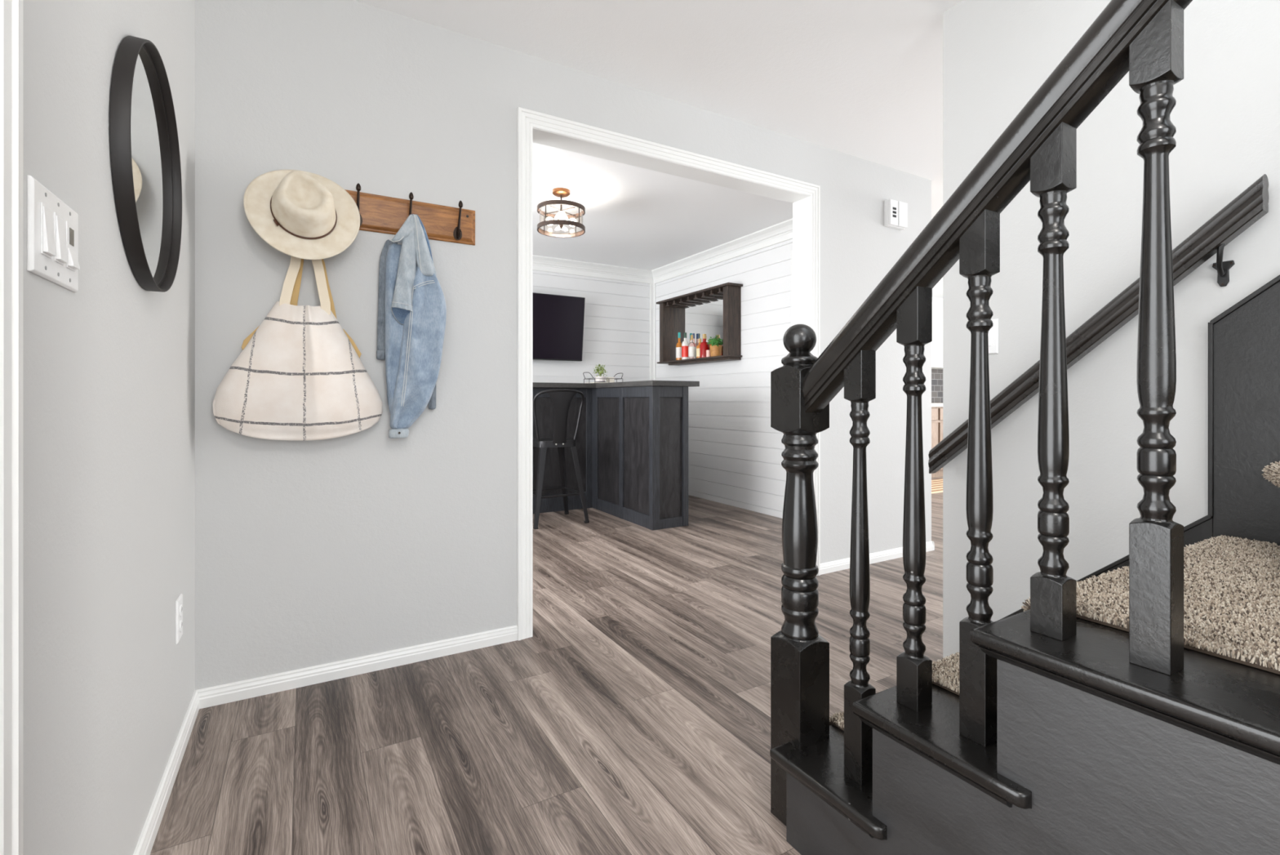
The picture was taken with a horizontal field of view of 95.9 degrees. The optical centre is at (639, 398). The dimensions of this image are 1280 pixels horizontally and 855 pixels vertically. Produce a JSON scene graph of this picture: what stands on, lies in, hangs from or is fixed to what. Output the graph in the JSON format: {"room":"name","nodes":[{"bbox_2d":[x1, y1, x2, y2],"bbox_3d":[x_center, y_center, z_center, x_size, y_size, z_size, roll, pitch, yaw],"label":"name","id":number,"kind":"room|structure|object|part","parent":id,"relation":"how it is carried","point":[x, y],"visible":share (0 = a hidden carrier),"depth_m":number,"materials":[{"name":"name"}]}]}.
{"room":"entrance hall","nodes":[
{"label":"entrance hall","id":0,"kind":"room"},
{"bbox_2d":[22,0,195,854],"bbox_3d":[-0.378,-0.224,-0.075,0.120,2.440,4.650,0,0,-30],"label":"wall","id":1,"kind":"structure","parent":0,"point":[108,364],"depth_m":0.98,"materials":[{"name":"grey paint"}]},
{"bbox_2d":[0,0,22,854],"bbox_3d":[-0.485,-0.083,0.128,0.139,2.157,1.203,0,0,-30],"label":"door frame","id":2,"kind":"structure","parent":1,"relation":"in","point":[11,11],"depth_m":0.66,"materials":[{"name":"white wood"}]},
{"bbox_2d":[26,174,79,292],"bbox_3d":[-0.817,-0.224,0.812,0.014,0.122,0.173,0,0,-30],"label":"light switch","id":3,"kind":"object","parent":1,"relation":"attached to","point":[52,225],"visible":1,"depth_m":0.78,"materials":[{"name":"white plastic"}]},
{"bbox_3d":[-0.794,-0.225,0.772,0.002,0.067,0.034,0,0,-30],"label":"rocker frame","id":4,"kind":"part","parent":3,"relation":"part of","materials":[{"name":"white plastic"}]},
{"bbox_3d":[-0.817,-0.225,0.812,0.002,0.067,0.034,0,0,-30],"label":"rocker frame","id":5,"kind":"part","parent":3,"relation":"part of","materials":[{"name":"white plastic"}]},
{"bbox_3d":[-0.840,-0.225,0.852,0.002,0.067,0.034,0,0,-30],"label":"rocker frame","id":6,"kind":"part","parent":3,"relation":"part of","materials":[{"name":"white plastic"}]},
{"bbox_2d":[109,35,182,292],"bbox_3d":[-1.074,-0.500,1.273,0.028,0.520,0.520,0,0,-30],"label":"round mirror","id":7,"kind":"object","parent":1,"relation":"attached to","point":[144,148],"visible":1,"depth_m":1.24,"materials":[{"name":"black mirror"}]},
{"bbox_2d":[130,47,172,284],"bbox_3d":[-1.082,-0.500,1.268,0.008,0.504,0.504,0,0,-30],"label":"mirror glass","id":8,"kind":"object","parent":7,"relation":"attached to","point":[151,114],"depth_m":1.29,"materials":[{"name":"white"}]},
{"bbox_2d":[133,689,199,854],"bbox_3d":[-1.084,0.967,1.271,0.014,0.058,1.373,0,0,-30],"label":"baseboard","id":9,"kind":"structure","parent":1,"relation":"attached to","point":[144,844],"depth_m":1.44,"materials":[{"name":"white"}]},
{"bbox_2d":[175,593,182,644],"bbox_3d":[-1.285,0.612,1.613,0.009,0.118,0.075,0,0,-30],"label":"outlet","id":10,"kind":"object","parent":1,"relation":"attached to","point":[179,602],"visible":1,"depth_m":1.59,"materials":[{"name":"white plastic"}]},
{"bbox_2d":[179,604,182,616],"bbox_3d":[-1.283,0.591,1.615,0.003,0.033,0.033,0,0,-30],"label":"socket","id":11,"kind":"object","parent":10,"relation":"attached to","point":[180,605],"depth_m":1.61,"materials":[{"name":"white plastic"}]},
{"bbox_2d":[179,619,182,631],"bbox_3d":[-1.283,0.634,1.615,0.003,0.033,0.033,0,0,-30],"label":"socket","id":12,"kind":"object","parent":10,"relation":"attached to","point":[180,620],"depth_m":1.61,"materials":[{"name":"white plastic"}]},
{"bbox_2d":[150,475,942,854],"bbox_3d":[1.740,0.996,3.671,10.278,0.001,11.423,0,0,-30],"label":"floor","id":13,"kind":"structure","parent":0,"point":[633,717],"depth_m":1.77,"materials":[{"name":"grey wood"}]},
{"bbox_2d":[532,388,589,528],"bbox_3d":[-0.715,0.459,4.713,0.462,1.075,0.453,0,0,-30],"label":"bar stool","id":14,"kind":"object","parent":13,"relation":"on","point":[561,398],"visible":0.89,"depth_m":4.56,"materials":[{"name":"grey metal"}]},
{"bbox_3d":[-0.780,0.666,4.484,0.070,0.651,0.154,0,0,15],"label":"leg","id":15,"kind":"part","parent":14,"relation":"part of","materials":[{"name":"grey metal"}]},
{"bbox_3d":[-0.718,0.354,4.718,0.320,0.054,0.320,0,0,-30],"label":"seat","id":16,"kind":"part","parent":14,"relation":"part of","materials":[{"name":"grey metal"}]},
{"bbox_3d":[-0.656,0.666,4.952,0.070,0.651,0.154,0,0,15],"label":"leg","id":17,"kind":"part","parent":14,"relation":"part of","materials":[{"name":"grey metal"}]},
{"bbox_3d":[-0.484,0.666,4.656,0.154,0.651,0.070,0,0,15],"label":"leg","id":18,"kind":"part","parent":14,"relation":"part of","materials":[{"name":"grey metal"}]},
{"bbox_2d":[532,380,699,530],"bbox_3d":[-0.854,0.427,4.659,2.205,1.137,1.485,0,0,-30],"label":"bar counter","id":19,"kind":"object","parent":13,"relation":"on","point":[632,439],"depth_m":4.77,"materials":[{"name":"black wood"}]},
{"bbox_3d":[-1.189,0.921,4.867,1.735,0.150,0.014,0,0,-30],"label":"rail","id":20,"kind":"part","parent":19,"relation":"part of","materials":[{"name":"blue wood"}]},
{"bbox_3d":[-1.189,-0.057,4.867,1.735,0.085,0.014,0,0,-30],"label":"rail","id":21,"kind":"part","parent":19,"relation":"part of","materials":[{"name":"blue wood"}]},
{"bbox_2d":[582,372,622,382],"bbox_3d":[-0.350,-0.196,5.487,0.369,0.110,0.245,0,0,-30],"label":"serving tray","id":22,"kind":"object","parent":19,"relation":"on","point":[593,378],"visible":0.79,"depth_m":5.40,"materials":[{"name":"white metal"}]},
{"bbox_2d":[592,364,607,382],"bbox_3d":[-0.379,-0.241,5.429,0.140,0.175,0.127,0,0,14],"label":"potted plant","id":23,"kind":"object","parent":22,"relation":"on","point":[598,370],"visible":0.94,"depth_m":5.40,"materials":[{"name":"green plant"}]},
{"bbox_3d":[-0.373,-0.182,5.428,0.104,0.055,0.104,0,0,-30],"label":"pot","id":24,"kind":"part","parent":23,"relation":"part of","materials":[{"name":"white ceramic"}]},
{"bbox_2d":[605,377,614,382],"bbox_3d":[-0.285,-0.182,5.536,0.080,0.055,0.080,0,0,-30],"label":"canister","id":25,"kind":"object","parent":22,"relation":"on","point":[606,380],"visible":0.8,"depth_m":5.50,"materials":[{"name":"white ceramic"}]},
{"bbox_3d":[-0.177,0.946,4.862,0.014,0.100,1.015,0,0,-30],"label":"rail","id":26,"kind":"part","parent":19,"relation":"part of","materials":[{"name":"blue wood"}]},
{"bbox_3d":[-0.177,-0.057,4.862,0.014,0.085,1.015,0,0,-30],"label":"rail","id":27,"kind":"part","parent":19,"relation":"part of","materials":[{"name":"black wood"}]},
{"bbox_3d":[0.111,0.449,4.415,0.066,1.095,0.048,0,0,-30],"label":"post","id":28,"kind":"part","parent":19,"relation":"part of","materials":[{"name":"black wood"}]},
{"bbox_3d":[0.239,0.959,4.476,0.218,0.075,0.014,0,0,-30],"label":"rail","id":29,"kind":"part","parent":19,"relation":"part of","materials":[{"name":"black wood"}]},
{"bbox_3d":[0.239,-0.057,4.476,0.218,0.085,0.014,0,0,-30],"label":"rail","id":30,"kind":"part","parent":19,"relation":"part of","materials":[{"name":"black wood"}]},
{"bbox_3d":[0.349,0.449,4.553,0.049,1.095,0.048,0,0,-30],"label":"post","id":31,"kind":"part","parent":19,"relation":"part of","materials":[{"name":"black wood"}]},
{"bbox_2d":[931,402,942,477],"bbox_3d":[3.183,0.526,7.260,4.440,0.940,0.614,0,0,-30],"label":"base cabinet","id":32,"kind":"object","parent":13,"relation":"on","point":[936,407],"visible":0.07,"depth_m":7.26,"materials":[{"name":"beige wood"}]},
{"bbox_3d":[3.541,0.586,7.142,0.380,0.420,0.008,0,0,-30],"label":"door panel","id":33,"kind":"part","parent":32,"relation":"part of","materials":[{"name":"beige wood"}]},
{"bbox_3d":[3.534,0.191,7.154,0.500,0.150,0.020,0,0,-30],"label":"drawer","id":34,"kind":"part","parent":32,"relation":"part of","materials":[{"name":"beige wood"}]},
{"bbox_3d":[3.534,0.581,7.154,0.500,0.570,0.020,0,0,-30],"label":"door","id":35,"kind":"part","parent":32,"relation":"part of","materials":[{"name":"beige wood"}]},
{"bbox_2d":[931,402,942,406],"bbox_3d":[3.183,0.076,7.260,4.440,0.040,0.614,0,0,-30],"label":"countertop","id":36,"kind":"structure","parent":32,"relation":"on","point":[936,404],"depth_m":7.22,"materials":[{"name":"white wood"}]},
{"bbox_3d":[4.000,0.191,7.426,0.500,0.150,0.020,0,0,-30],"label":"drawer","id":37,"kind":"part","parent":32,"relation":"part of","materials":[{"name":"beige wood"}]},
{"bbox_3d":[4.000,0.581,7.426,0.500,0.570,0.020,0,0,-30],"label":"door","id":38,"kind":"part","parent":32,"relation":"part of","materials":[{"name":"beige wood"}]},
{"bbox_2d":[931,478,942,493],"bbox_3d":[3.345,0.990,6.582,2.000,0.012,0.580,0,0,-30],"label":"kitchen rug","id":39,"kind":"object","parent":13,"relation":"on","point":[936,484],"visible":0.14,"depth_m":6.52,"materials":[{"name":"beige fabric"}]},
{"bbox_2d":[769,275,1279,854],"bbox_3d":[1.389,0.043,0.576,1.146,1.906,2.600,0,0,-30],"label":"staircase","id":40,"kind":"structure","parent":13,"relation":"on","point":[1095,751],"depth_m":0.90,"materials":[{"name":"black paint"}]},
{"bbox_3d":[0.862,0.830,1.489,1.140,0.015,0.252,0,0,-30],"label":"cove moulding","id":41,"kind":"part","parent":40,"relation":"part of","materials":[{"name":"black paint"}]},
{"bbox_3d":[0.982,0.620,1.283,1.140,0.015,0.272,0,0,-30],"label":"cove moulding","id":42,"kind":"part","parent":40,"relation":"part of","materials":[{"name":"black paint"}]},
{"bbox_2d":[770,0,1192,825],"bbox_3d":[0.757,-0.194,0.726,0.096,2.380,1.595,0,0,-30],"label":"stair railing","id":43,"kind":"object","parent":40,"relation":"attached to","point":[1144,39],"visible":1,"depth_m":0.98,"materials":[{"name":"black paint"}]},
{"bbox_3d":[0.380,0.776,1.374,0.096,0.440,0.096,0,0,-30],"label":"newel post","id":44,"kind":"part","parent":43,"relation":"part of","materials":[{"name":"black paint"}]},
{"bbox_3d":[0.775,-0.676,0.682,0.068,1.416,1.500,0,0,-30],"label":"handrail","id":45,"kind":"part","parent":43,"relation":"part of","materials":[{"name":"black paint"}]},
{"bbox_3d":[0.957,0.694,0.244,0.020,0.604,2.460,0,0,-30],"label":"panel","id":46,"kind":"part","parent":40,"relation":"part of","materials":[{"name":"black paint"}]},
{"bbox_3d":[1.387,0.400,0.587,1.140,0.015,1.422,0,0,-30],"label":"cove moulding","id":47,"kind":"part","parent":40,"relation":"part of","materials":[{"name":"black paint"}]},
{"bbox_2d":[195,0,931,689],"bbox_3d":[0.215,-0.224,2.889,3.885,2.440,0.120,0,0,-30],"label":"wall","id":48,"kind":"structure","parent":0,"point":[308,553],"depth_m":2.16,"materials":[{"name":"grey paint"}]},
{"bbox_2d":[196,624,517,708],"bbox_3d":[-0.970,0.967,2.123,1.067,0.058,0.014,0,0,-30],"label":"baseboard","id":49,"kind":"structure","parent":48,"relation":"attached to","point":[209,696],"depth_m":2.07,"materials":[{"name":"white wood"}]},
{"bbox_2d":[344,182,475,245],"bbox_3d":[-0.933,-0.688,2.107,0.675,0.147,0.079,0,0,-30],"label":"coat rack","id":50,"kind":"object","parent":48,"relation":"attached to","point":[378,213],"visible":0.52,"depth_m":2.18,"materials":[{"name":"brown wood"}]},
{"bbox_2d":[213,256,382,439],"bbox_3d":[-1.129,-0.267,1.935,0.496,0.813,0.127,0,0,-30],"label":"tote bag","id":51,"kind":"object","parent":50,"relation":"hanging from","point":[299,375],"visible":0.97,"depth_m":1.91,"materials":[{"name":"beige fabric"}]},
{"bbox_2d":[243,169,359,259],"bbox_3d":[-1.117,-0.625,1.923,0.338,0.332,0.200,0,0,-30],"label":"straw hat","id":52,"kind":"object","parent":50,"relation":"hanging from","point":[300,214],"visible":1,"depth_m":1.89,"materials":[{"name":"beige fabric"}]},
{"bbox_3d":[-1.108,-0.638,1.907,0.188,0.214,0.164,0,0,-30],"label":"crown","id":53,"kind":"part","parent":52,"relation":"part of","materials":[{"name":"beige fabric"}]},
{"bbox_2d":[376,213,446,438],"bbox_3d":[-0.838,-0.269,2.130,0.226,0.825,0.147,0,0,-37],"label":"denim jacket","id":54,"kind":"object","parent":50,"relation":"hanging from","point":[411,317],"visible":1,"depth_m":2.09,"materials":[{"name":"blue fabric"}]},
{"bbox_3d":[-0.931,-0.381,2.128,0.072,0.416,0.040,0,0,-30],"label":"panel","id":55,"kind":"part","parent":54,"relation":"part of","materials":[{"name":"blue fabric"}]},
{"bbox_3d":[-0.884,-0.252,2.122,0.098,0.637,0.075,0,0,-30],"label":"panel","id":56,"kind":"part","parent":54,"relation":"part of","materials":[{"name":"fabric"}]},
{"bbox_2d":[532,217,792,284],"bbox_3d":[-0.925,-1.377,4.129,4.350,0.135,3.170,0,0,-30],"label":"trim","id":57,"kind":"structure","parent":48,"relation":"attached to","point":[781,232],"depth_m":5.90,"materials":[{"name":"white wood"}]},
{"bbox_2d":[516,106,820,639],"bbox_3d":[0.255,-0.105,2.832,1.762,2.202,0.019,0,0,-30],"label":"trim","id":58,"kind":"structure","parent":48,"relation":"attached to","point":[526,119],"depth_m":2.42,"materials":[{"name":"white wood"}]},
{"bbox_2d":[532,128,809,326],"bbox_3d":[0.220,-0.075,2.892,1.642,2.142,0.128,0,0,-30],"label":"trim","id":59,"kind":"structure","parent":48,"relation":"attached to","point":[801,202],"depth_m":3.06,"materials":[{"name":"white wood"}]},
{"bbox_2d":[820,541,933,574],"bbox_3d":[1.471,0.967,3.542,1.056,0.058,0.014,0,0,-30],"label":"baseboard","id":60,"kind":"structure","parent":48,"relation":"attached to","point":[841,564],"depth_m":3.51,"materials":[{"name":"white wood"}]},
{"bbox_2d":[884,199,907,230],"bbox_3d":[1.592,-1.147,3.590,0.164,0.159,0.052,0,0,-30],"label":"thermostat","id":61,"kind":"object","parent":48,"relation":"attached to","point":[895,212],"visible":1,"depth_m":3.56,"materials":[{"name":"white plastic"}]},
{"bbox_2d":[888,199,897,226],"bbox_3d":[1.559,-1.147,3.556,0.074,0.153,0.018,0,0,-30],"label":"grille","id":62,"kind":"object","parent":61,"relation":"attached to","point":[892,204],"depth_m":3.54,"materials":[{"name":"white plastic"}]},
{"bbox_2d":[532,270,649,382],"bbox_3d":[-1.858,-0.224,5.486,4.900,2.440,0.114,0,0,-30],"label":"wall","id":63,"kind":"structure","parent":0,"point":[616,335],"depth_m":6.28,"materials":[{"name":"white paint"}]},
{"bbox_2d":[532,292,585,360],"bbox_3d":[-1.106,-0.719,5.744,1.140,0.650,0.194,0,0,-30],"label":"television","id":64,"kind":"object","parent":63,"relation":"attached to","point":[557,321],"visible":0.41,"depth_m":5.83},
{"bbox_2d":[649,283,655,380],"bbox_3d":[0.145,-0.159,6.561,0.055,2.310,0.040,0,0,-30],"label":"trim","id":65,"kind":"structure","parent":63,"relation":"attached to","point":[652,286],"depth_m":6.56,"materials":[{"name":"white wood"}]},
{"bbox_2d":[354,0,963,298],"bbox_3d":[2.486,-1.504,3.584,10.500,0.120,8.100,0,0,-30],"label":"ceiling","id":66,"kind":"structure","parent":0,"point":[863,79],"depth_m":2.61,"materials":[{"name":"white paint"}]},
{"bbox_2d":[537,187,585,237],"bbox_3d":[-0.546,-1.304,4.007,0.330,0.280,0.330,0,0,-30],"label":"ceiling light","id":67,"kind":"object","parent":66,"relation":"attached to","point":[561,218],"visible":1,"depth_m":3.91,"materials":[{"name":"orange metal"}]},
{"bbox_3d":[-0.546,-1.299,4.007,0.052,0.230,0.052,0,0,-30],"label":"stem","id":68,"kind":"part","parent":67,"relation":"part of","materials":[{"name":"brown metal"}]},
{"bbox_2d":[655,239,792,518],"bbox_3d":[0.752,-0.224,5.685,0.114,2.440,2.194,0,0,-30],"label":"wall","id":69,"kind":"structure","parent":0,"point":[735,457],"depth_m":5.24,"materials":[{"name":"white paint"}]},
{"bbox_2d":[656,282,742,365],"bbox_3d":[0.555,-0.701,5.741,0.170,0.687,1.230,0,0,-30],"label":"shelf","id":70,"kind":"object","parent":69,"relation":"attached to","point":[716,310],"visible":1,"depth_m":5.71,"materials":[{"name":"brown wood"}]},
{"bbox_3d":[0.343,-1.002,6.133,0.125,0.043,0.068,0,0,-30],"label":"glass rack rail","id":71,"kind":"part","parent":70,"relation":"part of","materials":[{"name":"brown wood"}]},
{"bbox_2d":[675,332,681,359],"bbox_3d":[0.409,-0.544,6.003,0.069,0.295,0.069,0,0,-30],"label":"liquor bottle","id":72,"kind":"object","parent":70,"relation":"on","point":[678,346],"visible":0.72,"depth_m":5.97,"materials":[{"name":"orange glass"}]},
{"bbox_3d":[0.406,-1.002,6.022,0.125,0.043,0.068,0,0,-30],"label":"glass rack rail","id":73,"kind":"part","parent":70,"relation":"part of","materials":[{"name":"brown wood"}]},
{"bbox_2d":[681,332,688,359],"bbox_3d":[0.462,-0.537,5.892,0.073,0.280,0.073,0,0,-30],"label":"liquor bottle","id":74,"kind":"object","parent":70,"relation":"on","point":[685,344],"visible":0.74,"depth_m":5.86,"materials":[{"name":"red glass"}]},
{"bbox_3d":[0.470,-1.002,5.913,0.125,0.043,0.068,0,0,-30],"label":"glass rack rail","id":75,"kind":"part","parent":70,"relation":"part of","materials":[{"name":"brown wood"}]},
{"bbox_2d":[688,334,695,359],"bbox_3d":[0.521,-0.519,5.791,0.069,0.245,0.069,0,0,-30],"label":"liquor bottle","id":76,"kind":"object","parent":70,"relation":"on","point":[691,347],"visible":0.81,"depth_m":5.76,"materials":[{"name":"clear glass"}]},
{"bbox_3d":[0.534,-1.002,5.803,0.125,0.043,0.068,0,0,-30],"label":"glass rack rail","id":77,"kind":"part","parent":70,"relation":"part of","materials":[{"name":"brown wood"}]},
{"bbox_2d":[692,333,696,358],"bbox_3d":[0.545,-0.532,5.869,0.061,0.270,0.061,0,0,-30],"label":"liquor bottle","id":78,"kind":"object","parent":70,"relation":"on","point":[693,334],"visible":0.38,"depth_m":5.86,"materials":[{"name":"clear glass"}]},
{"bbox_2d":[696,338,701,357],"bbox_3d":[0.593,-0.497,5.706,0.073,0.200,0.073,0,0,-30],"label":"liquor bottle","id":79,"kind":"object","parent":70,"relation":"on","point":[700,340],"visible":0.52,"depth_m":5.68,"materials":[{"name":"orange glass"}]},
{"bbox_3d":[0.625,-0.711,5.782,0.004,0.627,1.130,0,0,-30],"label":"mirror panel","id":80,"kind":"part","parent":70,"relation":"part of","materials":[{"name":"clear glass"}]},
{"bbox_3d":[0.598,-1.002,5.693,0.125,0.043,0.068,0,0,-30],"label":"glass rack rail","id":81,"kind":"part","parent":70,"relation":"part of","materials":[{"name":"brown wood"}]},
{"bbox_2d":[699,333,709,357],"bbox_3d":[0.626,-0.514,5.609,0.092,0.235,0.092,0,0,-30],"label":"liquor bottle","id":82,"kind":"object","parent":70,"relation":"on","point":[704,346],"visible":0.77,"depth_m":5.58,"materials":[{"name":"red glass"}]},
{"bbox_2d":[706,350,710,356],"bbox_3d":[0.655,-0.432,5.530,0.044,0.070,0.044,0,0,-30],"label":"candle jar","id":83,"kind":"object","parent":70,"relation":"on","point":[708,352],"visible":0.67,"depth_m":5.51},
{"bbox_3d":[0.662,-1.002,5.583,0.125,0.043,0.068,0,0,-30],"label":"glass rack rail","id":84,"kind":"part","parent":70,"relation":"part of","materials":[{"name":"brown wood"}]},
{"bbox_2d":[706,335,723,356],"bbox_3d":[0.720,-0.500,5.473,0.162,0.206,0.156,0,0,-30],"label":"shelf plant","id":85,"kind":"object","parent":70,"relation":"on","point":[715,348],"visible":0.99,"depth_m":5.43,"materials":[{"name":"green plant"}]},
{"bbox_3d":[0.720,-0.452,5.478,0.116,0.110,0.116,0,0,-30],"label":"pot","id":86,"kind":"part","parent":85,"relation":"part of","materials":[{"name":"brown wicker"}]},
{"bbox_3d":[0.726,-1.002,5.473,0.125,0.043,0.068,0,0,-30],"label":"glass rack rail","id":87,"kind":"part","parent":70,"relation":"part of","materials":[{"name":"brown wood"}]},
{"bbox_3d":[0.790,-1.002,5.363,0.125,0.043,0.068,0,0,-30],"label":"glass rack rail","id":88,"kind":"part","parent":70,"relation":"part of","materials":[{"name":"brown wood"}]},
{"bbox_2d":[791,250,792,326],"bbox_3d":[1.509,-0.106,4.379,0.150,2.205,0.855,0,0,-30],"label":"trim","id":89,"kind":"structure","parent":69,"relation":"attached to","point":[791,251],"depth_m":4.70,"materials":[{"name":"white wood"}]},
{"bbox_2d":[932,297,942,302],"bbox_3d":[2.896,-0.224,7.535,5.420,2.440,0.120,0,0,-30],"label":"wall","id":90,"kind":"structure","parent":0,"point":[934,299],"depth_m":8.26,"materials":[{"name":"white paint"}]},
{"bbox_2d":[931,300,942,368],"bbox_3d":[3.105,-0.864,7.394,4.400,0.880,0.334,0,0,-30],"label":"upper cabinet","id":91,"kind":"object","parent":90,"relation":"attached to","point":[937,307],"visible":0.02,"depth_m":7.70,"materials":[{"name":"white"}]},
{"bbox_2d":[931,368,942,403],"bbox_3d":[3.025,-0.184,7.532,4.400,0.480,0.015,0,0,-30],"label":"backsplash","id":92,"kind":"structure","parent":90,"relation":"attached to","point":[936,374],"depth_m":8.22,"materials":[{"name":"grey tile"}]},
{"bbox_2d":[942,0,1279,657],"bbox_3d":[2.064,-0.979,0.678,0.120,3.950,3.498,0,0,-30],"label":"wall","id":93,"kind":"structure","parent":0,"point":[1225,115],"depth_m":1.75,"materials":[{"name":"grey paint"}]},
{"bbox_2d":[987,318,998,354],"bbox_3d":[1.210,-0.216,2.017,0.010,0.120,0.075,0,0,-30],"label":"wall switch","id":94,"kind":"object","parent":93,"relation":"attached to","point":[993,334],"visible":0.27,"depth_m":1.99,"materials":[{"name":"white plastic"}]},
{"bbox_2d":[928,173,1268,473],"bbox_3d":[1.309,-0.134,1.768,0.090,0.814,0.853,0,0,-30],"label":"wall handrail","id":95,"kind":"object","parent":93,"relation":"attached to","point":[1250,206],"visible":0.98,"depth_m":1.61,"materials":[{"name":"black wood"}]}
]}

